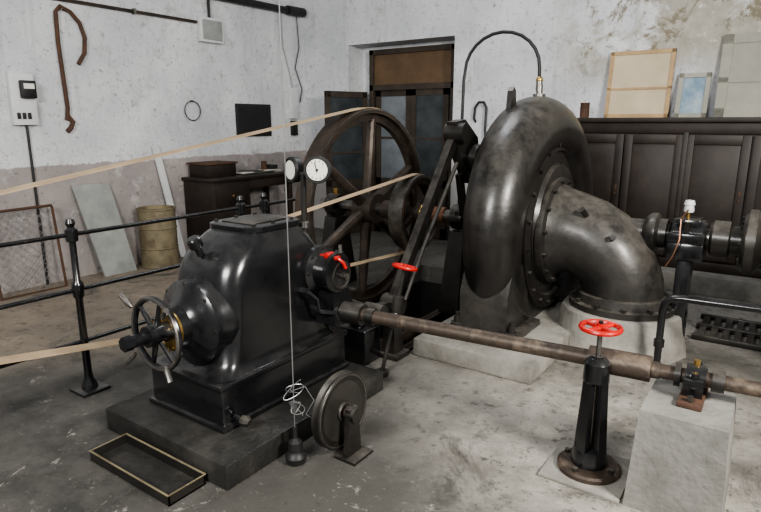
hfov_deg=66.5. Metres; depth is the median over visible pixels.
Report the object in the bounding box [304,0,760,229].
wall
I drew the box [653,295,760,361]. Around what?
guard rail
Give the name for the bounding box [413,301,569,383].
pedestal
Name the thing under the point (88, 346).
belt
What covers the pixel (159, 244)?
barrel
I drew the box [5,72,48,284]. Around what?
meter box
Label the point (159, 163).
plank
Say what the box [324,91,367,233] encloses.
door
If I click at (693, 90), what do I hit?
picture frame
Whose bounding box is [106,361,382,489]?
plinth
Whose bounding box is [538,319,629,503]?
stand
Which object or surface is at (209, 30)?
junction box
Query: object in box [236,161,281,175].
papers
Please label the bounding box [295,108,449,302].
flywheel
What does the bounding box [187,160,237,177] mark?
box
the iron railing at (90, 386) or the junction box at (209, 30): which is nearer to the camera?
the iron railing at (90, 386)
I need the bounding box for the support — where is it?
[673,359,725,411]
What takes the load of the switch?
attached to the wall at (129, 94)
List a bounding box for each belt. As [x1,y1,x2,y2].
[0,107,378,364]
[288,173,424,265]
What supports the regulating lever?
on the floor at (441, 436)
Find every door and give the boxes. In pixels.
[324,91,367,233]
[363,40,454,240]
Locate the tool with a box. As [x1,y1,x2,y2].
[53,4,86,132]
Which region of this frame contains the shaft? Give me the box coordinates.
[338,301,760,397]
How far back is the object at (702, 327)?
4.72 m
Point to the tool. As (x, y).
(70, 128)
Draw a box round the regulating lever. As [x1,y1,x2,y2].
[337,119,479,365]
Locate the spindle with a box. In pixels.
[377,263,417,377]
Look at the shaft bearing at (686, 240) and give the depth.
4.11 m
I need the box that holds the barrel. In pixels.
[136,205,179,268]
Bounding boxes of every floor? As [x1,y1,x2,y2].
[0,227,760,511]
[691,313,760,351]
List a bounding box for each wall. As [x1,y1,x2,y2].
[0,0,307,293]
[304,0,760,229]
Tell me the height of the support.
0.180 m
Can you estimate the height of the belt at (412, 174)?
0.736 m
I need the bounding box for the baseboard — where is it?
[661,266,760,303]
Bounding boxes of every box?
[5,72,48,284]
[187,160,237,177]
[196,16,223,43]
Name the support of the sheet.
on the floor at (441, 436)
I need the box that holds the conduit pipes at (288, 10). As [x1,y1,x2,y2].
[58,0,306,101]
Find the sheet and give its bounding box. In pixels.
[70,183,136,276]
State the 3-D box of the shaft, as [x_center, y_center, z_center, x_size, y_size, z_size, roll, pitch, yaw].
[0.931,0.510,2.923,2.826,0.169,0.346,9,16,34]
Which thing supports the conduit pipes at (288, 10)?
attached to the wall at (129, 94)
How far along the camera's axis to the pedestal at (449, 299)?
5.23 m
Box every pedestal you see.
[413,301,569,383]
[438,204,463,314]
[557,295,685,364]
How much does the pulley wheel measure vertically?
0.440 m
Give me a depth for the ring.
7.42 m
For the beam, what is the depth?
5.05 m
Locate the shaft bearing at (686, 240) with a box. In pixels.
[631,200,760,336]
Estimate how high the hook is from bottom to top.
0.516 m
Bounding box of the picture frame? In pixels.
[674,72,711,116]
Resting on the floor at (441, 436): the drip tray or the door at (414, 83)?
the drip tray
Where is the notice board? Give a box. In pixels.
[235,103,271,135]
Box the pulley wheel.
[311,370,372,466]
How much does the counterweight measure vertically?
4.300 m
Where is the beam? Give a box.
[380,309,452,350]
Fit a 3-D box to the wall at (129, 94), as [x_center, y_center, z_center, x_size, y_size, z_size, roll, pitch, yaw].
[-3.483,-1.426,6.172,0.200,5.200,8.850,9,16,34]
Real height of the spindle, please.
0.778 m
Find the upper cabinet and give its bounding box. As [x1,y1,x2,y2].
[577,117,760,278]
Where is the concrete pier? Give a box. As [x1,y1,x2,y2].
[622,378,736,511]
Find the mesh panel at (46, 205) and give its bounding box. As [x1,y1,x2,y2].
[0,204,67,300]
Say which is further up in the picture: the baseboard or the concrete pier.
the baseboard
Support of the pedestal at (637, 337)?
on the floor at (441, 436)
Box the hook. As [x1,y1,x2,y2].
[473,101,487,135]
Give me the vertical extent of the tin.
0.165 m
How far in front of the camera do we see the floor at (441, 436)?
3.31 m
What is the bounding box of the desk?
[181,171,292,237]
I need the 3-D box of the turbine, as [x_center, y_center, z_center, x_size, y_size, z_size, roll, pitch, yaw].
[1.593,-0.338,4.686,1.595,2.031,2.055,9,16,34]
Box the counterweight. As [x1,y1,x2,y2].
[278,0,314,465]
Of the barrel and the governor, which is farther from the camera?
the barrel
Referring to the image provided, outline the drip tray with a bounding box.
[89,433,205,506]
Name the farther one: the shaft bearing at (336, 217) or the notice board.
the notice board
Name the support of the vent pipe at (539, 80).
attached to the turbine
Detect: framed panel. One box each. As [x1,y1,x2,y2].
[604,48,676,117]
[713,32,760,116]
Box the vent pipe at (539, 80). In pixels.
[458,30,542,229]
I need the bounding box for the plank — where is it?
[151,145,185,256]
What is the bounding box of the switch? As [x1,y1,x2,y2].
[288,88,298,134]
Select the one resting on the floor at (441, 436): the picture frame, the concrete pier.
the concrete pier
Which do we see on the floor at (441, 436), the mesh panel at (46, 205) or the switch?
the mesh panel at (46, 205)
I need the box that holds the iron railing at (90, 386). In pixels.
[0,193,294,397]
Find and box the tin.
[579,103,589,117]
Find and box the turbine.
[450,85,674,336]
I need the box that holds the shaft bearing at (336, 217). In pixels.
[321,188,356,282]
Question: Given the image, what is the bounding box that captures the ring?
[184,100,200,120]
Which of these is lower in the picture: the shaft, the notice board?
the shaft
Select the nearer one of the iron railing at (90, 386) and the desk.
the iron railing at (90, 386)
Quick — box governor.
[118,156,352,433]
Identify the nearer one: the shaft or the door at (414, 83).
the shaft

